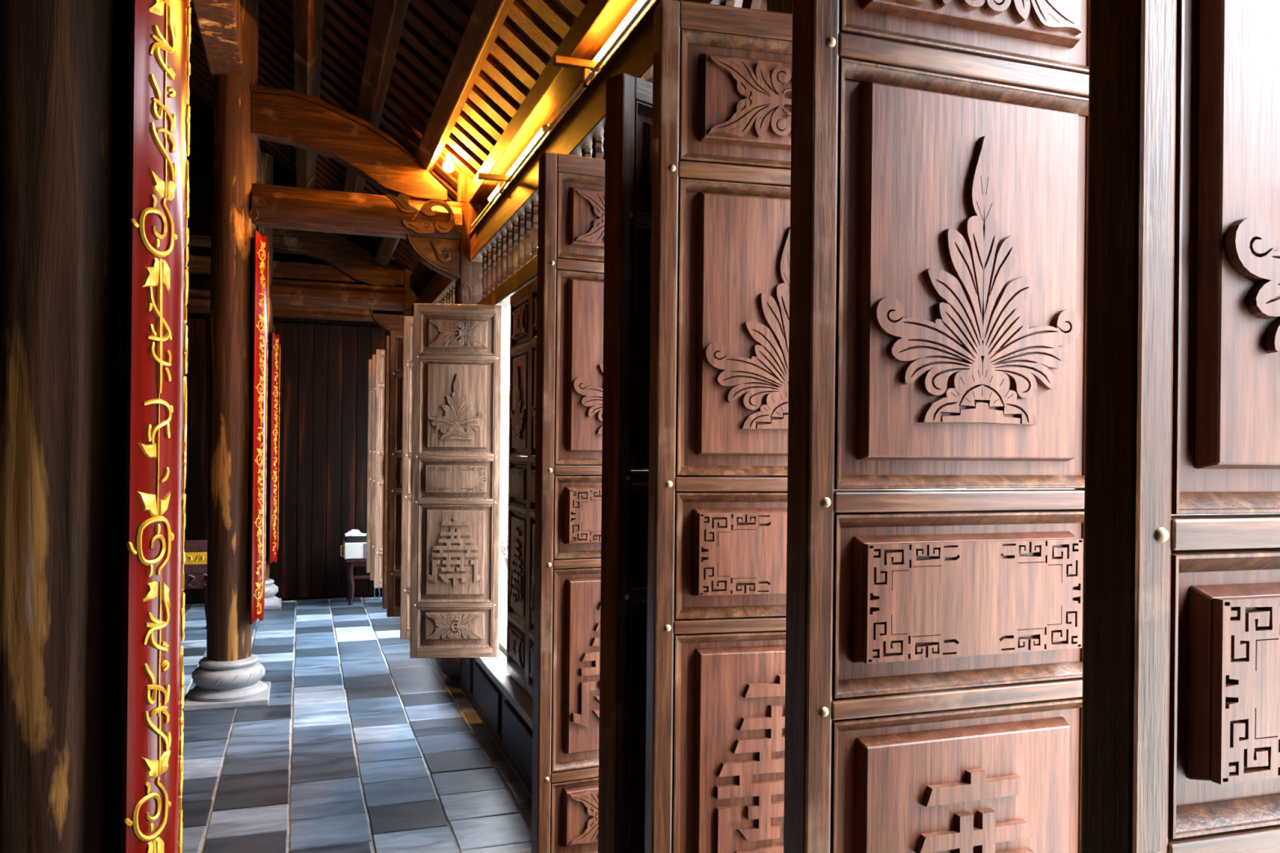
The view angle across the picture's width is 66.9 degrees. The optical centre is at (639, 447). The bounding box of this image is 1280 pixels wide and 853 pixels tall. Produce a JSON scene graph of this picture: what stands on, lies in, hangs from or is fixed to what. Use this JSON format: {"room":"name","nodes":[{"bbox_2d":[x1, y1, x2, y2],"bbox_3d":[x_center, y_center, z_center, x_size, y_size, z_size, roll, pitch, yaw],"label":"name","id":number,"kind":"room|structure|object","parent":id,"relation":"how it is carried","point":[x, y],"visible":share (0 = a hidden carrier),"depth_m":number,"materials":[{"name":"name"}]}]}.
{"room":"temple interior","nodes":[
{"label":"temple interior","id":0,"kind":"room"},
{"bbox_2d":[183,90,403,604],"bbox_3d":[-4.961,-2.328,8.786,5.880,7.950,0.124,1,0,-19],"label":"wall","id":1,"kind":"structure","parent":0,"point":[323,415],"depth_m":9.34,"materials":[{"name":"brown wood"}]},
{"bbox_2d":[181,596,532,852],"bbox_3d":[-2.892,1.569,2.697,5.550,0.202,12.988,1,0,-19],"label":"floor","id":2,"kind":"structure","parent":0,"point":[359,744],"depth_m":4.67,"materials":[{"name":"tile"}]},
{"bbox_2d":[0,0,129,852],"bbox_3d":[-0.989,-0.586,1.665,0.450,4.150,0.450,1,0,-19],"label":"wooden column","id":3,"kind":"structure","parent":2,"relation":"on","point":[64,64],"depth_m":1.56,"materials":[{"name":"brown wood"}]},
{"bbox_2d":[120,0,191,852],"bbox_3d":[-0.855,-0.116,1.712,0.096,2.414,0.292,1,0,-15],"label":"board","id":4,"kind":"object","parent":3,"relation":"attached to","point":[160,30],"visible":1,"depth_m":1.62,"materials":[{"name":"paint"}]},
{"bbox_2d":[183,539,207,629],"bbox_3d":[-4.096,1.141,7.829,1.250,0.708,0.568,1,0,-23],"label":"altar table","id":5,"kind":"object","parent":2,"relation":"on","point":[195,566],"visible":0.12,"depth_m":7.77,"materials":[{"name":"brown wood"}]},
{"bbox_2d":[182,0,271,711],"bbox_3d":[-2.393,-0.600,5.687,0.450,4.150,0.450,1,0,-19],"label":"wooden column","id":6,"kind":"structure","parent":2,"relation":"on","point":[229,676],"depth_m":5.58,"materials":[{"name":"brown wood"}]},
{"bbox_2d":[191,0,265,184],"bbox_3d":[-1.509,-2.256,3.092,0.185,0.240,12.850,1,0,-19],"label":"beam","id":7,"kind":"structure","parent":6,"relation":"attached to","point":[220,22],"depth_m":5.11,"materials":[{"name":"brown wood"}]},
{"bbox_2d":[249,226,268,624],"bbox_3d":[-2.260,-0.156,5.732,0.096,2.354,0.279,1,0,-10],"label":"board","id":8,"kind":"object","parent":6,"relation":"attached to","point":[260,292],"visible":1,"depth_m":5.63,"materials":[{"name":"paint"}]},
{"bbox_2d":[248,183,462,239],"bbox_3d":[-1.705,-1.423,5.879,1.231,0.240,0.235,1,0,-19],"label":"tie beam","id":9,"kind":"structure","parent":6,"relation":"attached to","point":[273,206],"depth_m":5.82,"materials":[{"name":"brown wood"}]},
{"bbox_2d":[250,85,447,201],"bbox_3d":[-1.750,-1.822,5.886,1.140,0.562,0.150,1,0,-19],"label":"beam","id":10,"kind":"structure","parent":9,"relation":"on","point":[310,123],"depth_m":5.81,"materials":[{"name":"brown wood"}]},
{"bbox_2d":[255,151,281,609],"bbox_3d":[-3.521,-0.612,8.916,0.450,4.150,0.450,1,0,-19],"label":"wooden column","id":11,"kind":"structure","parent":2,"relation":"on","point":[271,602],"depth_m":8.88,"materials":[{"name":"brown wood"}]},
{"bbox_2d":[268,325,279,564],"bbox_3d":[-3.389,-0.033,8.961,0.096,2.194,0.279,1,0,-10],"label":"board","id":12,"kind":"object","parent":11,"relation":"attached to","point":[275,339],"visible":1,"depth_m":8.86,"materials":[{"name":"paint"}]},
{"bbox_2d":[186,234,397,261],"bbox_3d":[-3.924,-1.879,8.866,3.600,0.095,0.100,1,0,-19],"label":"cross beam","id":13,"kind":"structure","parent":11,"relation":"attached to","point":[194,241],"depth_m":8.81,"materials":[{"name":"brown wood"}]},
{"bbox_2d":[186,254,404,287],"bbox_3d":[-3.926,-1.664,8.866,3.600,0.155,0.100,1,0,-19],"label":"cross beam","id":14,"kind":"structure","parent":11,"relation":"attached to","point":[197,264],"depth_m":9.08,"materials":[{"name":"brown wood"}]},
{"bbox_2d":[186,288,411,321],"bbox_3d":[-3.931,-1.334,8.870,3.600,0.185,0.250,1,0,-19],"label":"cross beam","id":15,"kind":"structure","parent":11,"relation":"attached to","point":[198,300],"depth_m":9.06,"materials":[{"name":"brown wood"}]},
{"bbox_2d":[270,279,405,311],"bbox_3d":[-2.848,-1.433,9.169,1.220,0.235,0.190,1,0,-19],"label":"tie beam","id":16,"kind":"structure","parent":11,"relation":"attached to","point":[282,291],"depth_m":9.09,"materials":[{"name":"brown wood"}]},
{"bbox_2d":[271,228,395,286],"bbox_3d":[-2.891,-1.834,9.152,1.140,0.562,0.150,1,0,-19],"label":"beam","id":17,"kind":"structure","parent":16,"relation":"on","point":[335,250],"depth_m":9.11,"materials":[{"name":"brown wood"}]},
{"bbox_2d":[345,558,369,605],"bbox_3d":[-2.570,1.259,9.260,0.480,0.433,0.430,1,0,-19],"label":"side table","id":18,"kind":"object","parent":2,"relation":"on","point":[350,564],"visible":0.43,"depth_m":9.02,"materials":[{"name":"brown wood"}]},
{"bbox_2d":[340,540,366,559],"bbox_3d":[-2.579,0.965,9.187,0.512,0.155,0.320,1,0,-19],"label":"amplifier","id":19,"kind":"object","parent":18,"relation":"on","point":[350,550],"visible":0.47,"depth_m":9.00,"materials":[{"name":"white paint"}]},
{"bbox_2d":[345,533,366,542],"bbox_3d":[-2.554,0.857,9.196,0.460,0.062,0.278,1,0,-19],"label":"box","id":20,"kind":"object","parent":19,"relation":"on","point":[348,539],"visible":0.19,"depth_m":9.03,"materials":[{"name":"black plastic"}]},
{"bbox_2d":[344,529,364,536],"bbox_3d":[-2.678,0.798,9.099,0.181,0.054,0.171,1,0,-19],"label":"crumpled paper","id":21,"kind":"object","parent":20,"relation":"on","point":[353,532],"visible":1,"depth_m":9.04,"materials":[{"name":"white paper"}]},
{"bbox_2d":[373,580,380,600],"bbox_3d":[-2.396,1.248,9.044,0.225,0.350,0.044,1,0,-29],"label":"loose cable","id":22,"kind":"object","parent":18,"relation":"hanging from","point":[373,580],"visible":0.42,"depth_m":9.00,"materials":[{"name":"blue plastic"}]},
{"bbox_2d":[403,268,420,309],"bbox_3d":[-2.233,-0.124,9.431,0.330,3.200,0.330,1,0,-19],"label":"post","id":23,"kind":"object","parent":2,"relation":"on","point":[412,294],"visible":0.1,"depth_m":9.35,"materials":[{"name":"wood"}]},
{"bbox_2d":[368,307,404,332],"bbox_3d":[-2.434,-1.196,9.307,0.335,0.261,0.113,1,0,-19],"label":"bracket","id":24,"kind":"object","parent":23,"relation":"attached to","point":[388,322],"visible":0.59,"depth_m":9.27,"materials":[{"name":"brown wood"}]},
{"bbox_2d":[440,173,484,687],"bbox_3d":[-1.086,-0.112,6.145,0.330,3.200,0.330,1,0,-19],"label":"post","id":25,"kind":"object","parent":2,"relation":"on","point":[468,289],"visible":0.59,"depth_m":6.06,"materials":[{"name":"wood"}]},
{"bbox_2d":[405,233,460,281],"bbox_3d":[-1.292,-1.184,6.038,0.335,0.261,0.119,1,0,-19],"label":"bracket","id":26,"kind":"object","parent":25,"relation":"attached to","point":[441,255],"visible":1,"depth_m":6.01,"materials":[{"name":"brown wood"}]},
{"bbox_2d":[475,254,537,310],"bbox_3d":[-0.136,-0.828,3.577,0.085,0.092,12.850,1,0,-19],"label":"rail","id":27,"kind":"object","parent":25,"relation":"attached to","point":[500,295],"depth_m":4.95,"materials":[{"name":"brown wood"}]},
{"bbox_2d":[436,284,455,304],"bbox_3d":[-1.597,-1.032,7.743,0.024,0.290,3.008,1,0,-19],"label":"grille","id":28,"kind":"object","parent":27,"relation":"on","point":[450,299],"visible":0.06,"depth_m":7.17,"materials":[{"name":"brown wood"}]},
{"bbox_2d":[481,202,537,298],"bbox_3d":[-0.705,-1.029,5.190,0.024,0.265,1.476,1,0,-19],"label":"grille","id":29,"kind":"object","parent":27,"relation":"on","point":[513,251],"depth_m":5.13,"materials":[{"name":"brown wood"}]},
{"bbox_2d":[581,127,605,159],"bbox_3d":[-0.166,-1.099,3.647,0.024,0.115,0.316,1,0,-19],"label":"grille","id":30,"kind":"object","parent":27,"relation":"on","point":[597,153],"depth_m":3.62,"materials":[{"name":"brown wood"}]},
{"bbox_2d":[409,0,638,288],"bbox_3d":[-0.127,-1.579,3.578,0.143,0.110,12.850,1,0,-19],"label":"roof beam","id":31,"kind":"structure","parent":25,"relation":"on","point":[598,20],"depth_m":4.24,"materials":[{"name":"brown wood"}]},
{"bbox_2d":[420,72,595,293],"bbox_3d":[-0.087,-1.436,3.592,0.020,0.190,12.850,1,0,-19],"label":"fascia board","id":32,"kind":"object","parent":31,"relation":"attached to","point":[579,84],"depth_m":4.36,"materials":[{"name":"brown wood"}]},
{"bbox_2d":[410,0,742,316],"bbox_3d":[-0.143,-1.252,3.573,0.139,0.190,12.850,1,0,-19],"label":"lintel","id":33,"kind":"object","parent":25,"relation":"attached to","point":[584,121],"visible":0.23,"depth_m":3.79,"materials":[{"name":"brown wood"}]},
{"bbox_2d":[477,123,555,202],"bbox_3d":[-0.703,-1.397,4.966,0.220,0.140,1.360,1,0,-19],"label":"tube light","id":34,"kind":"object","parent":33,"relation":"attached to","point":[501,179],"visible":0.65,"depth_m":5.01,"materials":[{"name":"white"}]},
{"bbox_2d":[553,0,653,87],"bbox_3d":[0.001,-1.390,2.950,0.220,0.140,1.530,1,0,-19],"label":"tube light","id":35,"kind":"object","parent":33,"relation":"on","point":[587,66],"visible":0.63,"depth_m":3.50,"materials":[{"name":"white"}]},
{"bbox_2d":[761,0,792,476],"bbox_3d":[0.358,-0.096,2.010,0.330,3.200,0.330,1,0,-19],"label":"post","id":36,"kind":"object","parent":2,"relation":"on","point":[777,6],"depth_m":1.98,"materials":[{"name":"wood"}]},
{"bbox_2d":[188,0,766,271],"bbox_3d":[-2.561,-3.746,2.746,6.100,4.827,12.900,1,0,-19],"label":"ceiling","id":37,"kind":"structure","parent":0,"point":[531,32],"depth_m":5.39,"materials":[{"name":"brown wood"}]},
{"bbox_2d":[292,0,324,189],"bbox_3d":[-1.093,-2.332,3.237,0.159,0.164,12.850,1,0,-19],"label":"purlin","id":38,"kind":"structure","parent":37,"relation":"attached to","point":[308,15],"depth_m":5.71,"materials":[{"name":"brown wood"}]},
{"bbox_2d":[337,0,409,238],"bbox_3d":[-0.750,-2.079,3.358,0.159,0.164,12.850,1,0,-19],"label":"purlin","id":39,"kind":"structure","parent":37,"relation":"attached to","point":[388,16],"depth_m":5.13,"materials":[{"name":"brown wood"}]},
{"bbox_2d":[374,0,514,267],"bbox_3d":[-0.438,-1.785,3.468,0.159,0.164,12.850,1,0,-19],"label":"purlin","id":40,"kind":"structure","parent":37,"relation":"attached to","point":[486,18],"depth_m":4.59,"materials":[{"name":"brown wood"}]},
{"bbox_2d":[442,151,453,172],"bbox_3d":[-1.175,-1.762,5.978,0.069,0.138,0.109,1,0,8],"label":"light bulb","id":41,"kind":"object","parent":37,"relation":"attached to","point":[448,166],"visible":0.94,"depth_m":5.94,"materials":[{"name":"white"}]},
{"bbox_2d":[445,151,451,159],"bbox_3d":[-1.178,-1.791,5.959,0.032,0.043,0.032,1,0,-19],"label":"socket","id":42,"kind":"object","parent":41,"relation":"attached to","point":[448,157],"depth_m":5.95,"materials":[{"name":"white paint"}]},
{"bbox_2d":[459,635,533,796],"bbox_3d":[-0.160,1.416,3.593,0.225,0.565,12.880,1,0,-19],"label":"sill","id":43,"kind":"structure","parent":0,"point":[505,709],"depth_m":4.83,"materials":[{"name":"wood"}]},
{"bbox_2d":[366,359,372,573],"bbox_3d":[-2.226,0.169,8.783,0.474,1.920,0.068,1,0,-15],"label":"door leaf","id":44,"kind":"structure","parent":43,"relation":"in","point":[370,361],"depth_m":8.70,"materials":[{"name":"brown wood"}]},
{"bbox_2d":[369,354,376,580],"bbox_3d":[-2.061,0.171,8.310,0.474,1.920,0.068,1,0,-15],"label":"door leaf","id":45,"kind":"structure","parent":43,"relation":"in","point":[374,356],"depth_m":8.23,"materials":[{"name":"brown wood"}]},
{"bbox_2d":[373,349,385,588],"bbox_3d":[-1.906,0.173,7.867,0.474,1.920,0.068,1,0,-15],"label":"door leaf","id":46,"kind":"structure","parent":43,"relation":"in","point":[380,384],"depth_m":7.79,"materials":[{"name":"brown wood"}]},
{"bbox_2d":[382,335,389,608],"bbox_3d":[-1.583,0.176,6.913,0.474,1.920,0.067,1,0,-23],"label":"door leaf","id":47,"kind":"structure","parent":43,"relation":"in","point":[387,337],"depth_m":6.80,"materials":[{"name":"brown wood"}]},
{"bbox_2d":[386,330,403,617],"bbox_3d":[-1.467,0.177,6.585,0.474,1.920,0.068,1,0,-21],"label":"door leaf","id":48,"kind":"structure","parent":43,"relation":"in","point":[396,337],"depth_m":6.50,"materials":[{"name":"brown wood"}]},
{"bbox_2d":[400,315,439,639],"bbox_3d":[-1.190,0.180,5.831,0.474,1.920,0.068,1,0,-13],"label":"door leaf","id":49,"kind":"structure","parent":43,"relation":"in","point":[407,373],"depth_m":5.76,"materials":[{"name":"brown wood"}]},
{"bbox_2d":[409,303,502,657],"bbox_3d":[-1.000,0.182,5.279,0.474,1.920,0.067,1,0,-5],"label":"door leaf","id":50,"kind":"structure","parent":43,"relation":"in","point":[457,348],"depth_m":5.26,"materials":[{"name":"brown wood"}]},
{"bbox_2d":[506,282,531,693],"bbox_3d":[-0.577,0.187,4.745,0.067,1.920,0.474,1,0,-19],"label":"door leaf","id":51,"kind":"structure","parent":43,"relation":"in","point":[520,301],"depth_m":4.71,"materials":[{"name":"brown wood"}]},
{"bbox_2d":[526,277,537,700],"bbox_3d":[-0.420,0.189,4.294,0.067,1.920,0.474,1,0,-19],"label":"door leaf","id":52,"kind":"structure","parent":43,"relation":"in","point":[534,283],"depth_m":4.47,"materials":[{"name":"brown wood"}]},
{"bbox_2d":[531,151,635,852],"bbox_3d":[-0.050,0.193,2.630,0.474,1.920,0.068,1,0,-24],"label":"door leaf","id":53,"kind":"structure","parent":43,"relation":"in","point":[571,188],"depth_m":2.55,"materials":[{"name":"brown wood"}]},
{"bbox_2d":[597,72,653,852],"bbox_3d":[0.111,0.194,2.157,0.474,1.920,0.068,1,0,-44],"label":"door leaf","id":54,"kind":"structure","parent":43,"relation":"in","point":[628,98],"depth_m":2.00,"materials":[{"name":"brown wood"}]},
{"bbox_2d":[783,0,1089,852],"bbox_3d":[0.411,0.197,1.227,0.474,1.920,0.067,1,0,-19],"label":"door leaf","id":55,"kind":"structure","parent":43,"relation":"in","point":[939,188],"depth_m":1.19,"materials":[{"name":"brown wood"}]},
{"bbox_2d":[1080,0,1279,852],"bbox_3d":[0.590,0.199,0.816,0.474,1.920,0.068,1,0,-17],"label":"door leaf","id":56,"kind":"structure","parent":43,"relation":"in","point":[1180,730],"depth_m":0.75,"materials":[{"name":"brown wood"}]},
{"bbox_2d":[498,494,507,642],"bbox_3d":[18.945,1.951,38.400,58.870,0.200,120.000,1,0,-19],"label":"ground","id":57,"kind":"structure","parent":0,"point":[503,569],"depth_m":10.47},
{"bbox_2d":[499,495,507,570],"bbox_3d":[-1.682,1.121,12.329,0.819,1.029,0.827,1,0,20],"label":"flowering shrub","id":58,"kind":"object","parent":57,"relation":"on","point":[501,551],"visible":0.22,"depth_m":12.32,"materials":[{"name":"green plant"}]},
{"bbox_2d":[499,491,508,555],"bbox_3d":[-1.871,1.123,13.662,0.874,1.021,0.806,1,0,-19],"label":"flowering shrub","id":59,"kind":"object","parent":57,"relation":"on","point":[501,493],"visible":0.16,"depth_m":13.60,"materials":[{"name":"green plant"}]},
{"bbox_2d":[500,488,508,542],"bbox_3d":[-2.086,1.117,14.961,0.861,1.029,0.847,1,0,-19],"label":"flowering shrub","id":60,"kind":"object","parent":57,"relation":"on","point":[500,489],"visible":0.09,"depth_m":14.90,"materials":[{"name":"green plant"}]},
{"bbox_2d":[500,482,508,538],"bbox_3d":[-2.323,1.102,16.268,0.784,1.054,0.824,1,0,-39],"label":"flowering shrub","id":61,"kind":"object","parent":57,"relation":"on","point":[504,486],"visible":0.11,"depth_m":16.21,"materials":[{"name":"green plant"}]},
{"bbox_2d":[500,305,510,494],"bbox_3d":[-4.913,-1.902,33.232,9.600,7.000,7.200,1,0,-19],"label":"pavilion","id":62,"kind":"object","parent":57,"relation":"on","point":[506,312],"visible":0.05,"depth_m":32.41,"materials":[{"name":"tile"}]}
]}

